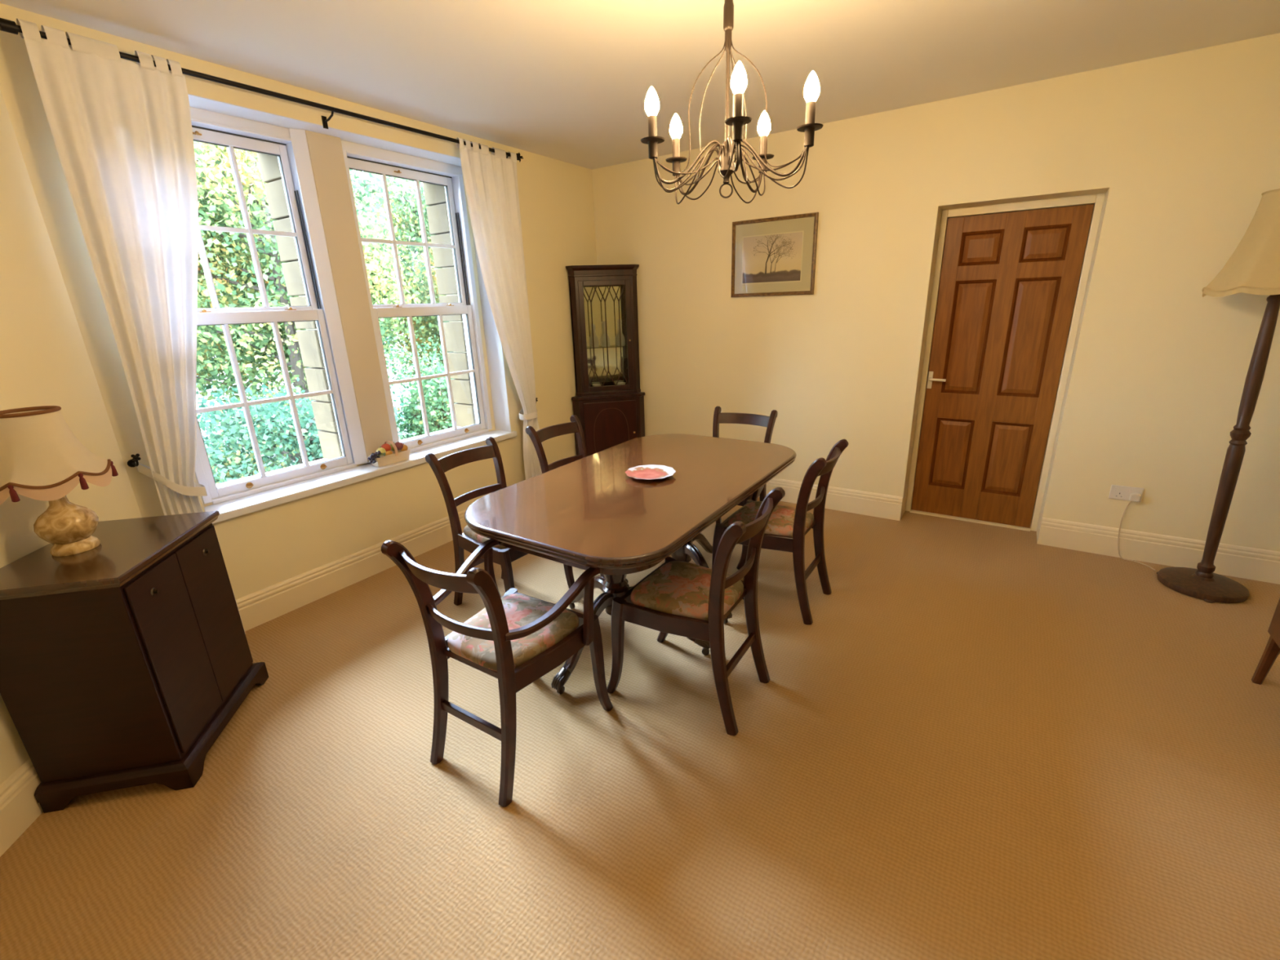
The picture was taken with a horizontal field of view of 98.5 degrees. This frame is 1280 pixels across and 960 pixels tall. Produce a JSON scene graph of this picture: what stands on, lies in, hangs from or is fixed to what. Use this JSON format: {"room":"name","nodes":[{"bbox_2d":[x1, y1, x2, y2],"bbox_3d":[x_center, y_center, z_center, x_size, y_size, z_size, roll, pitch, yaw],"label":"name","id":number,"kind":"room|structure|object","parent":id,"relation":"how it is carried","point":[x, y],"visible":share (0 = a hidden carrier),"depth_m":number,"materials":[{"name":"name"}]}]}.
{"room":"dining room","nodes":[
{"label":"dining room","id":0,"kind":"room"},
{"bbox_2d":[0,88,142,784],"bbox_3d":[-2.112,-0.072,1.230,0.212,2.613,2.171,-5,18,-11],"label":"wall","id":1,"kind":"structure","parent":0,"point":[45,360],"depth_m":2.00,"materials":[{"name":"beige paint"}]},
{"bbox_2d":[0,757,43,857],"bbox_3d":[-1.959,1.077,1.623,0.022,0.176,2.137,-5,18,-11],"label":"baseboard","id":2,"kind":"structure","parent":1,"relation":"attached to","point":[20,807],"depth_m":1.75,"materials":[{"name":"beige paint"}]},
{"bbox_2d":[0,3,596,599],"bbox_3d":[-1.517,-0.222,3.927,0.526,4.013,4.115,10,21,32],"label":"wall","id":3,"kind":"structure","parent":0,"point":[260,549],"depth_m":3.19,"materials":[{"name":"beige paint"}]},
{"bbox_2d":[127,453,141,466],"bbox_3d":[-2.169,-0.082,2.365,0.082,0.069,0.036,10,21,32],"label":"curtain hook","id":4,"kind":"object","parent":3,"relation":"attached to","point":[131,463],"visible":1,"depth_m":2.35,"materials":[{"name":"black metal"}]},
{"bbox_2d":[0,17,523,162],"bbox_3d":[-1.522,-1.880,2.867,0.121,0.108,2.505,10,21,32],"label":"curtain rod","id":5,"kind":"object","parent":3,"relation":"attached to","point":[6,25],"visible":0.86,"depth_m":2.57,"materials":[{"name":"black metal"}]},
{"bbox_2d":[16,17,245,634],"bbox_3d":[-1.994,-0.448,2.447,0.101,2.519,0.520,10,21,32],"label":"curtain","id":6,"kind":"object","parent":5,"relation":"hanging from","point":[122,131],"visible":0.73,"depth_m":2.23,"materials":[{"name":"white fabric"}]},
{"bbox_2d":[455,137,543,479],"bbox_3d":[-0.927,-0.971,3.964,0.100,2.519,0.522,8,20,29],"label":"curtain","id":7,"kind":"object","parent":5,"relation":"hanging from","point":[491,180],"visible":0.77,"depth_m":3.79,"materials":[{"name":"white fabric"}]},
{"bbox_2d":[191,118,356,504],"bbox_3d":[-2.045,-0.833,2.869,0.142,1.774,0.835,10,21,32],"label":"window","id":8,"kind":"structure","parent":3,"relation":"in","point":[232,138],"depth_m":2.93,"materials":[{"name":"white paint"}]},
{"bbox_2d":[235,508,466,631],"bbox_3d":[-1.248,0.299,3.975,0.022,0.176,3.383,10,21,32],"label":"baseboard","id":9,"kind":"structure","parent":3,"relation":"attached to","point":[259,607],"depth_m":3.19,"materials":[{"name":"beige paint"}]},
{"bbox_2d":[204,430,517,524],"bbox_3d":[-1.593,-0.090,3.478,0.202,0.040,2.060,10,21,32],"label":"window sill","id":10,"kind":"structure","parent":3,"relation":"attached to","point":[237,507],"depth_m":3.15,"materials":[{"name":"white paint"}]},
{"bbox_2d":[368,440,409,466],"bbox_3d":[-1.570,-0.176,3.452,0.094,0.137,0.231,10,21,32],"label":"basket","id":11,"kind":"object","parent":10,"relation":"on","point":[397,455],"visible":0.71,"depth_m":3.43,"materials":[{"name":"beige wicker"}]},
{"bbox_2d":[367,450,381,463],"bbox_3d":[-1.612,-0.135,3.338,0.075,0.072,0.094,10,21,32],"label":"grape bunch","id":12,"kind":"object","parent":11,"relation":"in","point":[373,455],"visible":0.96,"depth_m":3.33,"materials":[{"name":"food"}]},
{"bbox_2d":[376,446,386,456],"bbox_3d":[-1.590,-0.177,3.382,0.054,0.059,0.055,10,21,32],"label":"pear","id":13,"kind":"object","parent":11,"relation":"in","point":[382,450],"visible":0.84,"depth_m":3.37,"materials":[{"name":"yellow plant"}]},
{"bbox_2d":[381,442,391,451],"bbox_3d":[-1.579,-0.202,3.424,0.060,0.065,0.061,10,21,32],"label":"apple","id":14,"kind":"object","parent":11,"relation":"in","point":[387,446],"visible":0.8,"depth_m":3.41,"materials":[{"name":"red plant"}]},
{"bbox_2d":[385,450,392,455],"bbox_3d":[-1.564,-0.169,3.422,0.040,0.044,0.053,10,21,32],"label":"lemon","id":15,"kind":"object","parent":11,"relation":"in","point":[388,452],"visible":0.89,"depth_m":3.41,"materials":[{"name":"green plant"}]},
{"bbox_2d":[394,441,403,450],"bbox_3d":[-1.527,-0.219,3.485,0.056,0.061,0.057,10,21,32],"label":"plum","id":16,"kind":"object","parent":11,"relation":"in","point":[399,445],"visible":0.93,"depth_m":3.47,"materials":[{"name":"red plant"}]},
{"bbox_2d":[400,443,408,451],"bbox_3d":[-1.506,-0.207,3.513,0.048,0.052,0.049,10,21,32],"label":"peach","id":17,"kind":"object","parent":11,"relation":"in","point":[405,446],"visible":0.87,"depth_m":3.50,"materials":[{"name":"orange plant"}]},
{"bbox_2d":[342,149,492,452],"bbox_3d":[-1.465,-1.120,3.705,0.142,1.774,0.850,10,21,32],"label":"window","id":18,"kind":"structure","parent":3,"relation":"in","point":[467,307],"depth_m":3.75,"materials":[{"name":"white paint"}]},
{"bbox_2d":[0,497,1279,959],"bbox_3d":[0.398,0.969,2.196,5.850,0.120,5.500,10,21,32],"label":"floor","id":19,"kind":"structure","parent":0,"point":[984,741],"depth_m":1.82,"materials":[{"name":"carpet"}]},
{"bbox_2d":[0,511,268,813],"bbox_3d":[-1.837,0.612,2.029,0.444,0.805,0.610,-5,18,-11],"label":"sideboard","id":20,"kind":"object","parent":19,"relation":"on","point":[124,660],"visible":1,"depth_m":1.82,"materials":[{"name":"brown wood"}]},
{"bbox_2d":[0,405,118,556],"bbox_3d":[-1.942,0.007,1.818,0.312,0.481,0.316,10,21,32],"label":"table lamp","id":21,"kind":"object","parent":20,"relation":"on","point":[42,459],"visible":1,"depth_m":1.75,"materials":[{"name":"fabric"}]},
{"bbox_2d":[381,538,613,807],"bbox_3d":[-0.465,0.558,1.970,0.535,0.869,0.590,9,21,31],"label":"chair","id":22,"kind":"object","parent":19,"relation":"on","point":[517,639],"visible":0.98,"depth_m":1.84,"materials":[{"name":"brown wood"}]},
{"bbox_2d":[447,594,578,671],"bbox_3d":[-0.458,0.529,1.974,0.378,0.054,0.384,9,21,31],"label":"seat cushion","id":23,"kind":"object","parent":22,"relation":"on","point":[531,651],"depth_m":1.89,"materials":[{"name":"multicoloured fabric"}]},
{"bbox_2d":[425,436,574,605],"bbox_3d":[-0.712,0.265,2.908,0.590,0.869,0.449,10,21,33],"label":"dining chair","id":24,"kind":"object","parent":19,"relation":"on","point":[468,540],"visible":0.56,"depth_m":2.85,"materials":[{"name":"brown wood"}]},
{"bbox_2d":[463,524,506,549],"bbox_3d":[-0.701,0.243,2.892,0.384,0.054,0.378,10,21,33],"label":"seat cushion","id":25,"kind":"object","parent":24,"relation":"on","point":[471,538],"depth_m":2.77,"materials":[{"name":"multicoloured fabric"}]},
{"bbox_2d":[525,414,604,576],"bbox_3d":[-0.321,0.080,3.446,0.590,0.869,0.449,11,22,35],"label":"dining chair","id":26,"kind":"object","parent":19,"relation":"on","point":[541,435],"visible":0.36,"depth_m":3.50,"materials":[{"name":"brown wood"}]},
{"bbox_2d":[565,264,644,456],"bbox_3d":[-0.276,-0.862,4.750,0.459,1.850,0.474,10,21,32],"label":"tall cabinet","id":27,"kind":"object","parent":19,"relation":"on","point":[610,415],"visible":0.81,"depth_m":4.73,"materials":[{"name":"brown wood"}]},
{"bbox_2d":[590,324,599,347],"bbox_3d":[-0.388,-1.227,4.686,0.072,0.188,0.072,10,21,32],"label":"decanter","id":28,"kind":"object","parent":27,"relation":"on","point":[596,341],"visible":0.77,"depth_m":4.67,"materials":[{"name":"clear glass"}]},
{"bbox_2d":[591,383,602,386],"bbox_3d":[-0.374,-0.809,4.817,0.092,0.055,0.092,10,21,32],"label":"bowl","id":29,"kind":"object","parent":27,"relation":"on","point":[593,384],"visible":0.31,"depth_m":4.79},
{"bbox_2d":[582,284,626,386],"bbox_3d":[-0.306,-1.240,4.761,0.354,0.905,0.005,-5,18,-10],"label":"glass pane","id":30,"kind":"object","parent":27,"relation":"on","point":[605,305],"depth_m":4.74,"materials":[{"name":"clear glass"}]},
{"bbox_2d":[601,321,609,346],"bbox_3d":[-0.295,-1.245,4.700,0.072,0.208,0.072,10,21,32],"label":"decanter","id":31,"kind":"object","parent":27,"relation":"on","point":[604,336],"visible":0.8,"depth_m":4.69,"materials":[{"name":"clear glass"}]},
{"bbox_2d":[586,345,626,348],"bbox_3d":[-0.291,-1.141,4.729,0.414,0.006,0.115,-5,18,-10],"label":"glass shelf","id":32,"kind":"object","parent":27,"relation":"attached to","point":[588,346],"depth_m":4.75,"materials":[{"name":"clear glass"}]},
{"bbox_2d":[615,382,625,385],"bbox_3d":[-0.169,-0.828,4.853,0.092,0.055,0.092,10,21,32],"label":"bowl","id":33,"kind":"object","parent":27,"relation":"on","point":[619,383],"visible":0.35,"depth_m":4.83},
{"bbox_2d":[617,320,625,346],"bbox_3d":[-0.165,-1.261,4.721,0.072,0.218,0.072,10,21,32],"label":"decanter","id":34,"kind":"object","parent":27,"relation":"on","point":[623,340],"visible":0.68,"depth_m":4.71,"materials":[{"name":"clear glass"}]},
{"bbox_2d":[464,433,796,694],"bbox_3d":[0.056,0.337,2.770,1.000,0.755,1.716,10,21,32],"label":"dining table","id":35,"kind":"object","parent":19,"relation":"on","point":[585,513],"visible":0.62,"depth_m":2.35,"materials":[{"name":"brown wood"}]},
{"bbox_2d":[625,464,675,479],"bbox_3d":[0.050,-0.030,2.644,0.245,0.020,0.245,10,21,32],"label":"plate","id":36,"kind":"object","parent":35,"relation":"on","point":[649,472],"visible":1,"depth_m":2.67,"materials":[{"name":"white ceramic"}]},
{"bbox_2d":[606,487,785,735],"bbox_3d":[0.211,0.459,2.208,0.590,0.869,0.449,9,21,31],"label":"dining chair","id":37,"kind":"object","parent":19,"relation":"on","point":[677,597],"visible":1,"depth_m":2.10,"materials":[{"name":"brown wood"}]},
{"bbox_2d":[630,560,743,620],"bbox_3d":[0.197,0.432,2.208,0.384,0.054,0.378,9,21,31],"label":"seat cushion","id":38,"kind":"object","parent":37,"relation":"on","point":[676,590],"depth_m":2.14,"materials":[{"name":"multicoloured fabric"}]},
{"bbox_2d":[712,405,777,547],"bbox_3d":[0.577,0.012,3.563,0.535,0.869,0.590,8,20,29],"label":"chair","id":39,"kind":"object","parent":19,"relation":"on","point":[718,417],"visible":0.24,"depth_m":3.65,"materials":[{"name":"brown wood"}]},
{"bbox_2d":[711,439,848,624],"bbox_3d":[0.707,0.224,2.889,0.590,0.869,0.449,10,21,32],"label":"dining chair","id":40,"kind":"object","parent":19,"relation":"on","point":[787,526],"visible":0.89,"depth_m":2.75,"materials":[{"name":"brown wood"}]},
{"bbox_2d":[728,501,813,537],"bbox_3d":[0.694,0.197,2.889,0.384,0.054,0.378,10,21,32],"label":"seat cushion","id":41,"kind":"object","parent":40,"relation":"on","point":[780,522],"depth_m":2.82,"materials":[{"name":"multicoloured fabric"}]},
{"bbox_2d":[1156,188,1279,603],"bbox_3d":[2.933,-0.354,2.687,0.490,1.937,0.489,-15,22,-36],"label":"floor lamp","id":42,"kind":"object","parent":19,"relation":"on","point":[1253,267],"visible":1,"depth_m":2.60,"materials":[{"name":"brown wood"}]},
{"bbox_2d":[1251,598,1279,684],"bbox_3d":[2.663,0.526,1.674,0.847,0.902,0.586,10,21,32],"label":"chair","id":43,"kind":"object","parent":19,"relation":"on","point":[1272,650],"visible":1,"depth_m":2.16,"materials":[{"name":"red wood"}]},
{"bbox_2d":[0,0,1279,169],"bbox_3d":[0.310,-1.646,1.358,5.850,0.150,5.500,10,21,32],"label":"ceiling","id":44,"kind":"structure","parent":0,"point":[566,81],"depth_m":2.44,"materials":[{"name":"white paint"}]},
{"bbox_2d":[640,0,823,204],"bbox_3d":[0.231,-1.235,1.587,0.487,0.767,0.486,-5,18,-10],"label":"chandelier","id":45,"kind":"object","parent":44,"relation":"hanging from","point":[726,163],"visible":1,"depth_m":1.60,"materials":[{"name":"brown metal"}]},
{"bbox_2d":[648,115,657,159],"bbox_3d":[0.037,-0.998,1.606,0.032,0.109,0.032,10,21,32],"label":"candle","id":46,"kind":"object","parent":45,"relation":"on","point":[652,126],"depth_m":1.60,"materials":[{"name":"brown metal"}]},
{"bbox_2d":[671,137,680,176],"bbox_3d":[0.121,-1.075,1.836,0.032,0.109,0.032,10,21,32],"label":"candle","id":47,"kind":"object","parent":45,"relation":"on","point":[676,162],"depth_m":1.82,"materials":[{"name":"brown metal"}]},
{"bbox_2d":[732,92,743,142],"bbox_3d":[0.260,-0.959,1.459,0.032,0.109,0.032,10,21,32],"label":"candle","id":48,"kind":"object","parent":45,"relation":"on","point":[737,123],"depth_m":1.45,"materials":[{"name":"brown metal"}]},
{"bbox_2d":[758,134,768,173],"bbox_3d":[0.411,-1.085,1.838,0.032,0.109,0.032,10,21,32],"label":"candle","id":49,"kind":"object","parent":45,"relation":"on","point":[762,136],"depth_m":1.82,"materials":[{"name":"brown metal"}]},
{"bbox_2d":[804,100,815,147],"bbox_3d":[0.474,-0.991,1.536,0.032,0.109,0.032,10,21,32],"label":"candle","id":50,"kind":"object","parent":45,"relation":"on","point":[809,131],"depth_m":1.53,"materials":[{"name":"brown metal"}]},
{"bbox_2d":[591,32,1279,551],"bbox_3d":[1.780,-1.038,3.835,5.850,2.613,0.400,10,21,32],"label":"wall","id":51,"kind":"structure","parent":0,"point":[1183,148],"depth_m":3.23,"materials":[{"name":"beige paint"}]},
{"bbox_2d":[730,212,818,297],"bbox_3d":[0.948,-1.597,3.952,0.624,0.524,0.022,10,21,32],"label":"framed picture","id":52,"kind":"object","parent":51,"relation":"attached to","point":[772,255],"visible":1,"depth_m":3.94,"materials":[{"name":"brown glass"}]},
{"bbox_2d":[742,231,802,283],"bbox_3d":[0.944,-1.591,3.961,0.437,0.316,0.001,10,21,32],"label":"print","id":53,"kind":"object","parent":52,"relation":"attached to","point":[767,257],"depth_m":3.95},
{"bbox_2d":[758,478,902,520],"bbox_3d":[0.781,0.022,4.626,2.600,0.176,0.022,10,21,32],"label":"baseboard","id":54,"kind":"structure","parent":51,"relation":"attached to","point":[855,501],"depth_m":4.11,"materials":[{"name":"beige paint"}]},
{"bbox_2d":[905,193,1105,531],"bbox_3d":[2.312,-0.695,3.632,0.809,2.050,0.145,10,21,32],"label":"door","id":55,"kind":"structure","parent":51,"relation":"in","point":[1019,367],"depth_m":3.57,"materials":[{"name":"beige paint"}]},
{"bbox_2d":[1108,484,1144,502],"bbox_3d":[2.842,0.079,3.222,0.146,0.086,0.013,10,21,32],"label":"wall socket","id":56,"kind":"object","parent":51,"relation":"attached to","point":[1117,492],"visible":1,"depth_m":3.23,"materials":[{"name":"white plastic"}]},
{"bbox_2d":[1117,493,1155,570],"bbox_3d":[2.903,0.292,3.180,0.048,0.408,0.219,-9,19,-22],"label":"power cord","id":57,"kind":"object","parent":51,"relation":"attached to","point":[1133,496],"visible":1,"depth_m":3.21,"materials":[{"name":"white plastic"}]},
{"bbox_2d":[1036,517,1279,584],"bbox_3d":[3.262,0.444,3.050,1.719,0.176,0.022,10,21,32],"label":"baseboard","id":58,"kind":"structure","parent":51,"relation":"attached to","point":[1230,560],"depth_m":3.20,"materials":[{"name":"beige paint"}]},
{"label":"outside","id":59,"kind":"structure","parent":0,"visible":0},
{"bbox_2d":[195,336,432,469],"bbox_3d":[-25.545,-3.004,21.857,59.500,0.100,80.000,10,21,32],"label":"ground","id":60,"kind":"structure","parent":59,"point":[395,388],"depth_m":21.81,"materials":[{"name":"green plant"}]},
{"bbox_2d":[195,339,239,397],"bbox_3d":[-12.486,-4.465,12.156,5.549,7.776,5.629,-6,18,-14],"label":"tree","id":61,"kind":"object","parent":60,"relation":"on","point":[199,375],"visible":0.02,"depth_m":13.79,"materials":[{"name":"green plant"}]},
{"bbox_2d":[196,151,405,404],"bbox_3d":[-7.231,-3.907,11.360,4.558,6.868,4.578,-14,21,-33],"label":"tree","id":62,"kind":"object","parent":60,"relation":"on","point":[249,275],"visible":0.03,"depth_m":10.66,"materials":[{"name":"green plant"}]},
{"bbox_2d":[195,373,417,484],"bbox_3d":[-3.670,-0.014,6.120,2.534,2.445,2.307,-14,21,-33],"label":"bush","id":63,"kind":"object","parent":60,"relation":"on","point":[277,435],"visible":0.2,"depth_m":5.43,"materials":[{"name":"green plant"}]},
{"bbox_2d":[193,141,431,459],"bbox_3d":[-5.044,-2.590,8.331,4.230,6.063,4.466,5,19,20],"label":"tree","id":64,"kind":"object","parent":60,"relation":"on","point":[217,193],"visible":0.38,"depth_m":7.57,"materials":[{"name":"green leaves"},{"name":"bark"}]},
{"bbox_2d":[225,170,413,369],"bbox_3d":[-9.444,-6.023,16.447,5.288,7.931,6.219,15,24,43],"label":"tree","id":65,"kind":"object","parent":60,"relation":"on","point":[385,339],"visible":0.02,"depth_m":16.91,"materials":[{"name":"green plant"}]},
{"bbox_2d":[349,170,450,387],"bbox_3d":[-3.218,-3.327,10.925,3.829,5.772,4.332,8,20,29],"label":"tree","id":66,"kind":"object","parent":60,"relation":"on","point":[411,225],"visible":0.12,"depth_m":9.75,"materials":[{"name":"green leaves"},{"name":"bark"}]},
{"bbox_2d":[364,183,444,364],"bbox_3d":[-5.334,-4.740,15.017,4.985,6.094,4.201,-8,19,-18],"label":"tree","id":67,"kind":"object","parent":60,"relation":"on","point":[401,251],"visible":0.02,"depth_m":13.48,"materials":[{"name":"green plant"}]},
{"bbox_2d":[384,325,457,439],"bbox_3d":[-2.678,-0.884,8.249,2.585,2.740,2.383,6,19,22],"label":"tree","id":68,"kind":"object","parent":60,"relation":"on","point":[435,390],"visible":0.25,"depth_m":7.66,"materials":[{"name":"green plant"}]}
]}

